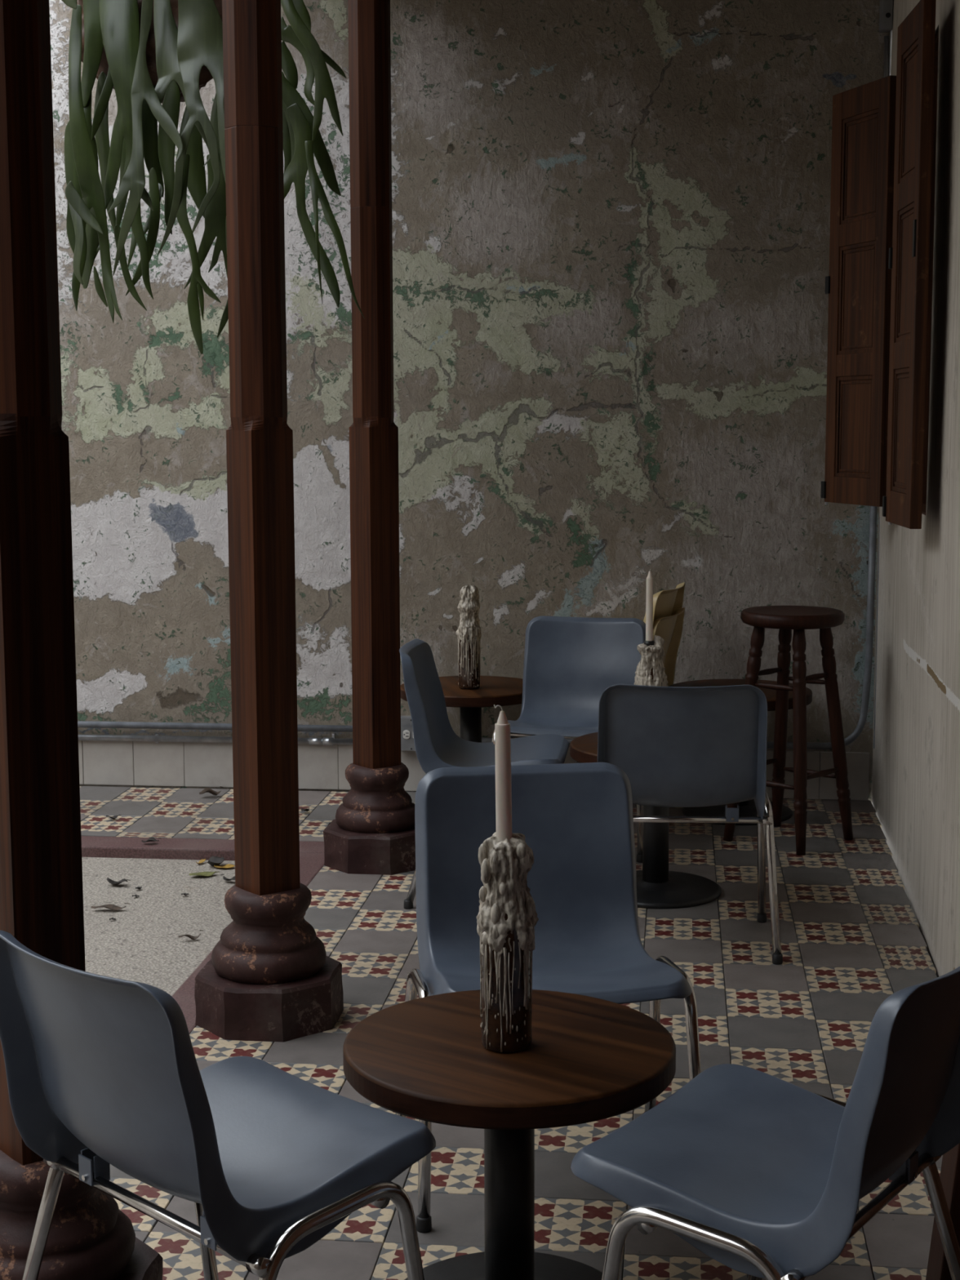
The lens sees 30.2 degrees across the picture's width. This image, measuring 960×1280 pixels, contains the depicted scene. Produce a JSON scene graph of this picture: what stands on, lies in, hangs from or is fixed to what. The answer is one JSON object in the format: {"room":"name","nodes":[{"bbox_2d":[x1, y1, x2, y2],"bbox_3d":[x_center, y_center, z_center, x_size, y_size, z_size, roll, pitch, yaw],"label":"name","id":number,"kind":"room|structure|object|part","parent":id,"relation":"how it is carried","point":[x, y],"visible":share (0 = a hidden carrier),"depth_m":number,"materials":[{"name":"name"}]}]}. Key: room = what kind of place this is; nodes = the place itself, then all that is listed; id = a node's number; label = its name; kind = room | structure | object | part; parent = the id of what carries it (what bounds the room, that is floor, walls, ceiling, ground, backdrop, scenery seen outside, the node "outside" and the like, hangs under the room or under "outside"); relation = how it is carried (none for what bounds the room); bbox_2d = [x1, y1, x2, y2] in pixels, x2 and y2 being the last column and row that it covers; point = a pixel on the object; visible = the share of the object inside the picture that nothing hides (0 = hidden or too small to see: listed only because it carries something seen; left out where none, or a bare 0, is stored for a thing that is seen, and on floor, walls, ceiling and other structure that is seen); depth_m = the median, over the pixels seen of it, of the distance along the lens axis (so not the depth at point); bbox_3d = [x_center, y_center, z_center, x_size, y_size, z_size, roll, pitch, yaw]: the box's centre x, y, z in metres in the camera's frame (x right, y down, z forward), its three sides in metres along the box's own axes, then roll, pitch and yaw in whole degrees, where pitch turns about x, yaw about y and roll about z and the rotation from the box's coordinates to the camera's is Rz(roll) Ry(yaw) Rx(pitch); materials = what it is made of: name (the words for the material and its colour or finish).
{"room":"cafe","nodes":[
{"label":"cafe","id":0,"kind":"room"},
{"bbox_2d":[48,0,938,802],"bbox_3d":[-1.680,-1.220,6.515,6.950,3.650,0.014,1,7,6],"label":"wall","id":1,"kind":"structure","parent":0,"point":[611,219],"depth_m":6.33,"materials":[{"name":"paint"}]},
{"bbox_2d":[77,733,352,745],"bbox_3d":[-2.618,0.347,6.783,4.660,0.050,0.039,1,7,6],"label":"conduit pipe","id":2,"kind":"object","parent":1,"relation":"attached to","point":[332,740],"visible":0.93,"depth_m":6.60,"materials":[{"name":"metal"}]},
{"bbox_2d":[77,720,352,732],"bbox_3d":[-2.618,0.301,6.777,4.660,0.034,0.037,1,7,6],"label":"conduit pipe","id":3,"kind":"object","parent":1,"relation":"attached to","point":[91,724],"visible":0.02,"depth_m":6.59,"materials":[{"name":"metal"}]},
{"bbox_2d":[400,715,415,751],"bbox_3d":[-0.241,0.341,6.507,0.122,0.121,0.068,1,7,6],"label":"outlet box","id":4,"kind":"object","parent":1,"relation":"attached to","point":[407,744],"visible":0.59,"depth_m":6.48,"materials":[{"name":"grey metal"}]},
{"bbox_2d":[403,729,409,738],"bbox_3d":[-0.268,0.345,6.479,0.025,0.033,0.005,1,7,6],"label":"socket","id":5,"kind":"object","parent":4,"relation":"attached to","point":[406,732],"depth_m":6.48,"materials":[{"name":"white plastic"}]},
{"bbox_2d":[78,740,869,799],"bbox_3d":[-1.794,0.455,6.721,6.414,0.172,0.020,1,7,6],"label":"baseboard","id":6,"kind":"structure","parent":1,"relation":"attached to","point":[189,764],"depth_m":6.62,"materials":[{"name":"tile"}]},
{"bbox_2d":[481,506,877,749],"bbox_3d":[0.609,-0.061,6.372,1.616,0.909,0.038,1,7,6],"label":"conduit pipe","id":7,"kind":"object","parent":1,"relation":"attached to","point":[855,735],"visible":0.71,"depth_m":6.28,"materials":[{"name":"metal"}]},
{"bbox_2d":[884,35,888,77],"bbox_3d":[1.383,-1.877,6.053,0.020,0.349,0.016,1,7,6],"label":"conduit pipe","id":8,"kind":"object","parent":1,"relation":"attached to","point":[886,37],"visible":0.34,"depth_m":6.03,"materials":[{"name":"metal"}]},
{"bbox_2d":[79,786,942,1279],"bbox_3d":[-2.383,1.164,2.119,6.573,0.096,9.400,1,7,6],"label":"floor","id":9,"kind":"structure","parent":0,"point":[852,938],"depth_m":4.40,"materials":[{"name":"tile"}]},
{"bbox_2d":[0,0,161,1279],"bbox_3d":[-0.648,-0.413,2.468,0.319,2.950,0.319,1,7,6],"label":"column","id":10,"kind":"structure","parent":9,"relation":"on","point":[42,894],"depth_m":2.48,"materials":[{"name":"red paint"}]},
{"bbox_3d":[-0.644,0.838,2.623,0.262,0.198,0.261,1,7,6],"label":"moulding","id":11,"kind":"part","parent":10,"relation":"part of","materials":[{"name":"red paint"}]},
{"bbox_2d":[90,902,129,910],"bbox_3d":[-1.060,0.764,5.098,0.112,0.019,0.034,0,7,1],"label":"fallen leaf","id":12,"kind":"object","parent":9,"relation":"on","point":[108,906],"visible":1,"depth_m":5.10,"materials":[{"name":"plant"}]},
{"bbox_2d":[106,814,120,819],"bbox_3d":[-1.258,0.608,6.103,0.051,0.015,0.028,-2,7,-16],"label":"fallen leaf","id":13,"kind":"object","parent":9,"relation":"on","point":[113,817],"visible":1,"depth_m":6.10,"materials":[{"name":"plant"}]},
{"bbox_2d":[106,877,130,885],"bbox_3d":[-1.093,0.732,5.370,0.079,0.022,0.040,2,7,18],"label":"fallen leaf","id":14,"kind":"object","parent":9,"relation":"on","point":[111,882],"visible":1,"depth_m":5.38,"materials":[{"name":"plant"}]},
{"bbox_2d":[177,929,203,939],"bbox_3d":[-0.782,0.798,4.803,0.068,0.026,0.020,-2,7,-16],"label":"fallen leaf","id":15,"kind":"object","parent":9,"relation":"on","point":[191,937],"visible":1,"depth_m":4.80,"materials":[{"name":"plant"}]},
{"bbox_2d":[195,858,205,863],"bbox_3d":[-0.884,0.703,5.637,0.016,0.013,0.057,3,8,27],"label":"fallen leaf","id":16,"kind":"object","parent":9,"relation":"on","point":[201,861],"visible":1,"depth_m":5.64,"materials":[{"name":"yellow plant"}]},
{"bbox_2d":[80,835,324,860],"bbox_3d":[-2.841,0.670,5.977,4.800,0.060,0.145,1,7,6],"label":"curb","id":17,"kind":"structure","parent":9,"relation":"attached to","point":[91,846],"depth_m":5.72,"materials":[{"name":"red stone"}]},
{"bbox_2d":[141,837,160,842],"bbox_3d":[-1.065,0.647,5.754,0.062,0.015,0.030,-2,7,-11],"label":"fallen leaf","id":18,"kind":"object","parent":17,"relation":"on","point":[151,839],"visible":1,"depth_m":5.76,"materials":[{"name":"grey plant"}]},
{"bbox_2d":[188,871,219,876],"bbox_3d":[-0.851,0.722,5.482,0.096,0.012,0.050,-3,8,-22],"label":"fallen leaf","id":19,"kind":"object","parent":9,"relation":"on","point":[202,873],"visible":1,"depth_m":5.49,"materials":[{"name":"green plant"}]},
{"bbox_2d":[199,786,223,795],"bbox_3d":[-0.979,0.550,6.463,0.058,0.031,0.076,4,8,29],"label":"fallen leaf","id":20,"kind":"object","parent":9,"relation":"on","point":[206,789],"visible":1,"depth_m":6.46,"materials":[{"name":"brown plant"}]},
{"bbox_2d":[207,854,224,866],"bbox_3d":[-0.834,0.698,5.604,0.055,0.027,0.064,-3,8,-21],"label":"fallen leaf","id":21,"kind":"object","parent":9,"relation":"on","point":[215,860],"visible":1,"depth_m":5.61,"materials":[{"name":"grey plant"}]},
{"bbox_2d":[0,929,435,1279],"bbox_3d":[-0.359,0.719,2.373,0.517,0.714,0.478,7,10,44],"label":"shell chair","id":22,"kind":"object","parent":9,"relation":"on","point":[101,1071],"visible":1,"depth_m":2.27,"materials":[{"name":"blue plastic"}]},
{"bbox_3d":[-0.530,0.856,2.554,0.038,0.386,0.396,7,10,44],"label":"frame","id":23,"kind":"part","parent":22,"relation":"part of","materials":[{"name":"silver metal"}]},
{"bbox_3d":[-0.190,0.895,2.227,0.038,0.386,0.396,7,10,44],"label":"frame","id":24,"kind":"part","parent":22,"relation":"part of","materials":[{"name":"silver metal"}]},
{"bbox_2d":[213,863,235,867],"bbox_3d":[-0.796,0.711,5.578,0.079,0.009,0.040,0,7,1],"label":"fallen leaf","id":25,"kind":"object","parent":9,"relation":"on","point":[229,865],"visible":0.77,"depth_m":5.58,"materials":[{"name":"yellow plant"}]},
{"bbox_2d":[220,874,235,880],"bbox_3d":[-0.763,0.725,5.406,0.068,0.019,0.030,5,9,37],"label":"fallen leaf","id":26,"kind":"object","parent":9,"relation":"on","point":[224,877],"visible":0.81,"depth_m":5.41,"materials":[{"name":"grey plant"}]},
{"bbox_2d":[171,852,324,1033],"bbox_3d":[-0.973,1.203,1.631,0.115,0.060,8.140,1,7,6],"label":"trim","id":27,"kind":"structure","parent":9,"relation":"attached to","point":[310,863],"depth_m":4.40,"materials":[{"name":"red stone"}]},
{"bbox_2d":[194,0,343,1042],"bbox_3d":[-0.488,-0.592,3.903,0.320,2.951,0.320,1,7,6],"label":"column","id":28,"kind":"structure","parent":9,"relation":"on","point":[268,976],"depth_m":3.92,"materials":[{"name":"red paint"}]},
{"bbox_3d":[-0.483,0.659,4.058,0.262,0.198,0.262,1,7,6],"label":"moulding","id":29,"kind":"part","parent":28,"relation":"part of","materials":[{"name":"red paint"}]},
{"bbox_2d":[301,807,309,811],"bbox_3d":[-0.611,0.592,6.202,0.030,0.015,0.038,-1,7,-8],"label":"fallen leaf","id":30,"kind":"object","parent":9,"relation":"on","point":[302,809],"visible":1,"depth_m":6.20,"materials":[{"name":"plant"}]},
{"bbox_2d":[323,0,415,875],"bbox_3d":[-0.321,-0.770,5.338,0.320,2.950,0.319,1,7,6],"label":"column","id":31,"kind":"structure","parent":9,"relation":"on","point":[372,831],"depth_m":5.34,"materials":[{"name":"red paint"}]},
{"bbox_3d":[-0.318,0.480,5.493,0.262,0.198,0.262,1,7,6],"label":"moulding","id":32,"kind":"part","parent":31,"relation":"part of","materials":[{"name":"red paint"}]},
{"bbox_2d":[400,675,523,742],"bbox_3d":[-0.032,0.376,6.254,0.498,0.437,0.498,-2,7,-12],"label":"round table","id":33,"kind":"object","parent":9,"relation":"on","point":[493,690],"visible":0.34,"depth_m":6.17,"materials":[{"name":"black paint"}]},
{"bbox_2d":[455,584,481,689],"bbox_3d":[-0.036,-0.013,6.140,0.086,0.363,0.089,-5,9,-37],"label":"bottle","id":34,"kind":"object","parent":33,"relation":"on","point":[468,634],"visible":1,"depth_m":6.11,"materials":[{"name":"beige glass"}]},
{"bbox_3d":[-0.037,-0.002,6.141,0.074,0.341,0.074,1,7,6],"label":"bottle glass","id":35,"kind":"part","parent":34,"relation":"part of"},
{"bbox_2d":[399,638,568,909],"bbox_3d":[0.012,0.371,5.170,0.478,0.714,0.517,1,7,6],"label":"shell chair","id":36,"kind":"object","parent":9,"relation":"on","point":[437,745],"visible":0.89,"depth_m":5.18,"materials":[{"name":"blue plastic"}]},
{"bbox_3d":[-0.014,0.556,4.956,0.396,0.386,0.038,1,7,6],"label":"frame","id":37,"kind":"part","parent":36,"relation":"part of","materials":[{"name":"silver metal"}]},
{"bbox_2d":[342,989,675,1279],"bbox_3d":[0.045,0.818,2.693,0.498,0.437,0.498,5,9,35],"label":"round table","id":38,"kind":"object","parent":9,"relation":"on","point":[588,1059],"visible":0.88,"depth_m":2.64,"materials":[{"name":"brown wood"}]},
{"bbox_2d":[475,831,538,1053],"bbox_3d":[0.039,0.444,2.624,0.088,0.322,0.090,7,10,44],"label":"bottle","id":39,"kind":"object","parent":38,"relation":"on","point":[507,918],"visible":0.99,"depth_m":2.60,"materials":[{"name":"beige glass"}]},
{"bbox_2d":[493,704,511,841],"bbox_3d":[0.033,0.202,2.591,0.026,0.218,0.024,0,7,6],"label":"candle","id":40,"kind":"object","parent":39,"relation":"on","point":[502,742],"visible":0.97,"depth_m":2.58,"materials":[{"name":"beige wax"}]},
{"bbox_3d":[0.038,0.448,2.625,0.074,0.314,0.074,1,7,6],"label":"bottle glass","id":41,"kind":"part","parent":39,"relation":"part of","materials":[{"name":"black glass"}]},
{"bbox_2d":[395,762,701,1232],"bbox_3d":[0.117,0.617,3.186,0.517,0.714,0.478,-1,7,-9],"label":"shell chair","id":42,"kind":"object","parent":9,"relation":"on","point":[576,820],"visible":0.82,"depth_m":3.31,"materials":[{"name":"blue plastic"}]},
{"bbox_3d":[-0.117,0.778,3.170,0.038,0.386,0.396,-1,7,-9],"label":"frame","id":43,"kind":"part","parent":42,"relation":"part of","materials":[{"name":"silver metal"}]},
{"bbox_3d":[0.351,0.767,3.244,0.038,0.386,0.396,-1,7,-9],"label":"frame","id":44,"kind":"part","parent":42,"relation":"part of","materials":[{"name":"silver metal"}]},
{"bbox_2d":[491,615,645,862],"bbox_3d":[0.304,0.304,5.699,0.517,0.714,0.478,2,7,14],"label":"shell chair","id":45,"kind":"object","parent":9,"relation":"on","point":[569,664],"visible":0.6,"depth_m":5.84,"materials":[{"name":"blue plastic"}]},
{"bbox_3d":[0.535,0.466,5.663,0.038,0.386,0.396,2,7,14],"label":"frame","id":46,"kind":"part","parent":45,"relation":"part of","materials":[{"name":"silver metal"}]},
{"bbox_2d":[579,607,684,808],"bbox_3d":[0.449,0.252,6.118,0.478,0.714,0.517,2,7,19],"label":"shell chair","id":47,"kind":"object","parent":9,"relation":"on","point":[669,628],"visible":0.27,"depth_m":6.20,"materials":[{"name":"beige plastic"}]},
{"bbox_2d":[576,582,684,763],"bbox_3d":[0.449,0.165,6.107,0.478,0.714,0.517,2,7,19],"label":"shell chair","id":48,"kind":"object","parent":47,"relation":"on","point":[665,602],"visible":0.23,"depth_m":5.96,"materials":[{"name":"beige plastic"}]},
{"bbox_2d":[569,732,721,908],"bbox_3d":[0.509,0.513,5.135,0.498,0.437,0.498,-5,8,-33],"label":"round table","id":49,"kind":"object","parent":9,"relation":"on","point":[657,886],"visible":0.41,"depth_m":5.11,"materials":[{"name":"black paint"}]},
{"bbox_2d":[634,635,668,686],"bbox_3d":[0.492,0.141,5.091,0.089,0.313,0.091,-5,9,-34],"label":"bottle","id":50,"kind":"object","parent":49,"relation":"on","point":[650,671],"visible":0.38,"depth_m":5.06,"materials":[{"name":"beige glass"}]},
{"bbox_2d":[644,640,654,645],"bbox_3d":[0.483,0.008,5.073,0.030,0.013,0.030,1,7,6],"label":"candle collar","id":51,"kind":"object","parent":50,"relation":"on","point":[646,642],"visible":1,"depth_m":5.06,"materials":[{"name":"black metal"}]},
{"bbox_2d":[645,568,653,640],"bbox_3d":[0.483,-0.088,5.061,0.020,0.230,0.020,1,7,6],"label":"candle","id":52,"kind":"object","parent":50,"relation":"in","point":[649,604],"visible":1,"depth_m":5.05,"materials":[{"name":"beige wax"}]},
{"bbox_3d":[0.490,0.156,5.093,0.074,0.282,0.074,1,7,6],"label":"bottle glass","id":53,"kind":"part","parent":50,"relation":"part of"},
{"bbox_2d":[597,684,782,964],"bbox_3d":[0.514,0.436,4.633,0.517,0.714,0.478,0,7,3],"label":"shell chair","id":54,"kind":"object","parent":9,"relation":"on","point":[675,746],"visible":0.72,"depth_m":4.45,"materials":[{"name":"blue plastic"}]},
{"bbox_3d":[0.751,0.593,4.638,0.038,0.386,0.396,0,7,3],"label":"frame","id":55,"kind":"part","parent":54,"relation":"part of","materials":[{"name":"silver metal"}]},
{"bbox_2d":[669,679,812,825],"bbox_3d":[0.894,0.386,6.151,0.498,0.437,0.498,4,8,27],"label":"round table","id":56,"kind":"object","parent":9,"relation":"on","point":[747,808],"visible":0.32,"depth_m":6.13,"materials":[{"name":"black paint"}]},
{"bbox_2d":[570,966,959,1279],"bbox_3d":[0.417,0.721,2.340,0.478,0.714,0.517,5,9,35],"label":"shell chair","id":57,"kind":"object","parent":9,"relation":"on","point":[766,1175],"visible":1,"depth_m":2.24,"materials":[{"name":"blue plastic"}]},
{"bbox_3d":[0.283,0.901,2.166,0.396,0.386,0.038,5,9,35],"label":"frame","id":58,"kind":"part","parent":57,"relation":"part of","materials":[{"name":"silver metal"}]},
{"bbox_3d":[0.555,0.853,2.551,0.396,0.386,0.038,5,9,35],"label":"frame","id":59,"kind":"part","parent":57,"relation":"part of","materials":[{"name":"silver metal"}]},
{"bbox_2d":[723,605,853,855],"bbox_3d":[1.003,0.279,5.740,0.330,0.754,0.330,-7,10,-43],"label":"bar stool","id":60,"kind":"object","parent":9,"relation":"on","point":[798,619],"visible":0.94,"depth_m":5.70,"materials":[{"name":"brown wood"}]},
{"bbox_3d":[0.853,0.299,5.739,0.125,0.716,0.044,0,7,-1],"label":"leg","id":61,"kind":"part","parent":60,"relation":"part of","materials":[{"name":"brown wood"}]},
{"bbox_3d":[0.999,0.279,5.891,0.044,0.716,0.125,0,7,-1],"label":"leg","id":62,"kind":"part","parent":60,"relation":"part of","materials":[{"name":"brown wood"}]},
{"bbox_3d":[1.002,-0.073,5.696,0.330,0.045,0.330,1,7,6],"label":"seat","id":63,"kind":"part","parent":60,"relation":"part of","materials":[{"name":"brown wood"}]},
{"bbox_3d":[1.007,0.316,5.593,0.044,0.716,0.125,0,7,-1],"label":"leg","id":64,"kind":"part","parent":60,"relation":"part of","materials":[{"name":"brown wood"}]},
{"bbox_3d":[1.153,0.297,5.746,0.125,0.716,0.044,0,7,-1],"label":"leg","id":65,"kind":"part","parent":60,"relation":"part of","materials":[{"name":"brown wood"}]},
{"bbox_2d":[925,1142,959,1279],"bbox_3d":[0.797,0.043,2.586,0.228,1.992,0.110,1,7,6],"label":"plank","id":66,"kind":"object","parent":9,"relation":"on","point":[938,1268],"visible":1,"depth_m":2.66,"materials":[{"name":"brown wood"}]},
{"bbox_2d":[871,0,959,976],"bbox_3d":[1.036,-0.452,1.686,0.391,3.400,9.300,1,7,6],"label":"wall","id":67,"kind":"structure","parent":0,"point":[916,784],"depth_m":4.61,"materials":[{"name":"paint"}]},
{"bbox_2d":[821,75,896,506],"bbox_3d":[1.193,-1.072,5.597,0.044,1.305,0.369,-2,7,-18],"label":"window shutter","id":68,"kind":"object","parent":67,"relation":"attached to","point":[858,285],"visible":0.99,"depth_m":5.57,"materials":[{"name":"brown wood"}]},
{"bbox_3d":[1.197,-0.475,5.663,0.029,0.085,0.228,-2,7,-18],"label":"rail","id":69,"kind":"part","parent":68,"relation":"part of","materials":[{"name":"brown wood"}]},
{"bbox_3d":[1.190,-0.676,5.636,0.008,0.320,0.228,-2,7,-18],"label":"moulding","id":70,"kind":"part","parent":68,"relation":"part of","materials":[{"name":"brown wood"}]},
{"bbox_3d":[1.196,-0.870,5.614,0.029,0.070,0.228,-2,7,-18],"label":"rail","id":71,"kind":"part","parent":68,"relation":"part of","materials":[{"name":"brown wood"}]},
{"bbox_3d":[1.196,-0.676,5.638,0.010,0.320,0.228,-2,7,-18],"label":"panel","id":72,"kind":"part","parent":68,"relation":"part of","materials":[{"name":"brown wood"}]},
{"bbox_3d":[1.189,-1.073,5.587,0.008,0.340,0.228,-2,7,-18],"label":"moulding","id":73,"kind":"part","parent":68,"relation":"part of","materials":[{"name":"brown wood"}]},
{"bbox_3d":[1.195,-1.277,5.563,0.029,0.070,0.228,-2,7,-18],"label":"rail","id":74,"kind":"part","parent":68,"relation":"part of","materials":[{"name":"brown wood"}]},
{"bbox_3d":[1.195,-1.073,5.588,0.010,0.340,0.228,-2,7,-18],"label":"panel","id":75,"kind":"part","parent":68,"relation":"part of","materials":[{"name":"brown wood"}]},
{"bbox_3d":[1.188,-1.472,5.537,0.008,0.325,0.228,-2,7,-18],"label":"moulding","id":76,"kind":"part","parent":68,"relation":"part of","materials":[{"name":"brown wood"}]},
{"bbox_3d":[1.193,-1.676,5.513,0.029,0.085,0.228,-2,7,-18],"label":"rail","id":77,"kind":"part","parent":68,"relation":"part of","materials":[{"name":"brown wood"}]},
{"bbox_3d":[1.194,-1.473,5.539,0.010,0.325,0.228,-2,7,-18],"label":"panel","id":78,"kind":"part","parent":68,"relation":"part of","materials":[{"name":"brown wood"}]},
{"bbox_2d":[873,523,879,748],"bbox_3d":[1.398,-0.022,6.244,0.010,0.820,0.022,1,7,6],"label":"cable","id":79,"kind":"object","parent":67,"relation":"attached to","point":[879,523],"visible":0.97,"depth_m":6.24,"materials":[{"name":"white plastic"}]},
{"bbox_2d":[879,0,893,32],"bbox_3d":[1.376,-2.175,6.010,0.040,0.220,0.056,1,7,6],"label":"junction box","id":80,"kind":"object","parent":67,"relation":"attached to","point":[886,8],"visible":1,"depth_m":5.99,"materials":[{"name":"grey metal"}]},
{"bbox_2d":[888,0,893,75],"bbox_3d":[1.403,-2.075,6.026,0.036,0.750,0.030,1,7,6],"label":"conduit pipe","id":81,"kind":"object","parent":67,"relation":"attached to","point":[891,31],"visible":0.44,"depth_m":6.03,"materials":[{"name":"metal"}]},
{"bbox_2d":[922,31,938,515],"bbox_3d":[1.363,-1.015,5.054,0.200,1.325,0.725,1,7,6],"label":"window","id":82,"kind":"structure","parent":67,"relation":"in","point":[936,42],"depth_m":5.39,"materials":[{"name":"brown wood"}]},
{"bbox_2d":[882,0,936,528],"bbox_3d":[1.104,-0.939,4.573,0.044,1.305,0.369,0,7,3],"label":"window shutter","id":83,"kind":"object","parent":82,"relation":"attached to","point":[908,255],"visible":1,"depth_m":4.50,"materials":[{"name":"brown wood"}]},
{"bbox_3d":[1.105,-0.343,4.638,0.029,0.085,0.228,0,7,3],"label":"rail","id":84,"kind":"part","parent":83,"relation":"part of","materials":[{"name":"brown wood"}]},
{"bbox_3d":[1.099,-0.544,4.614,0.008,0.320,0.228,0,7,3],"label":"moulding","id":85,"kind":"part","parent":83,"relation":"part of","materials":[{"name":"brown wood"}]},
{"bbox_3d":[1.104,-0.737,4.590,0.029,0.070,0.228,0,7,3],"label":"rail","id":86,"kind":"part","parent":83,"relation":"part of","materials":[{"name":"brown wood"}]},
{"bbox_3d":[1.105,-0.544,4.614,0.010,0.320,0.228,0,7,3],"label":"panel","id":87,"kind":"part","parent":83,"relation":"part of","materials":[{"name":"brown wood"}]},
{"bbox_3d":[1.097,-0.941,4.565,0.008,0.340,0.228,0,7,3],"label":"moulding","id":88,"kind":"part","parent":83,"relation":"part of","materials":[{"name":"brown wood"}]},
{"bbox_3d":[1.104,-0.941,4.564,0.010,0.340,0.228,0,7,3],"label":"panel","id":89,"kind":"part","parent":83,"relation":"part of","materials":[{"name":"brown wood"}]},
{"bbox_3d":[1.103,-1.144,4.539,0.029,0.070,0.228,0,7,3],"label":"rail","id":90,"kind":"part","parent":83,"relation":"part of","materials":[{"name":"brown wood"}]},
{"bbox_3d":[1.096,-1.340,4.515,0.008,0.325,0.228,0,7,3],"label":"moulding","id":91,"kind":"part","parent":83,"relation":"part of","materials":[{"name":"brown wood"}]},
{"bbox_3d":[1.102,-1.544,4.489,0.029,0.085,0.228,0,7,3],"label":"rail","id":92,"kind":"part","parent":83,"relation":"part of","materials":[{"name":"brown wood"}]},
{"bbox_3d":[1.102,-1.340,4.515,0.010,0.325,0.228,0,7,3],"label":"panel","id":93,"kind":"part","parent":83,"relation":"part of","materials":[{"name":"brown wood"}]},
{"bbox_3d":[-0.033,-1.986,1.564,2.600,0.080,9.300,1,7,6],"label":"ceiling","id":94,"kind":"structure","parent":0,"visible":0},
{"bbox_2d":[61,0,364,354],"bbox_3d":[-0.713,-1.555,4.782,0.829,1.564,0.440,0,7,1],"label":"fern","id":95,"kind":"object","parent":94,"relation":"hanging from","point":[152,53],"visible":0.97,"depth_m":4.69,"materials":[{"name":"green plant leaves"}]}
]}

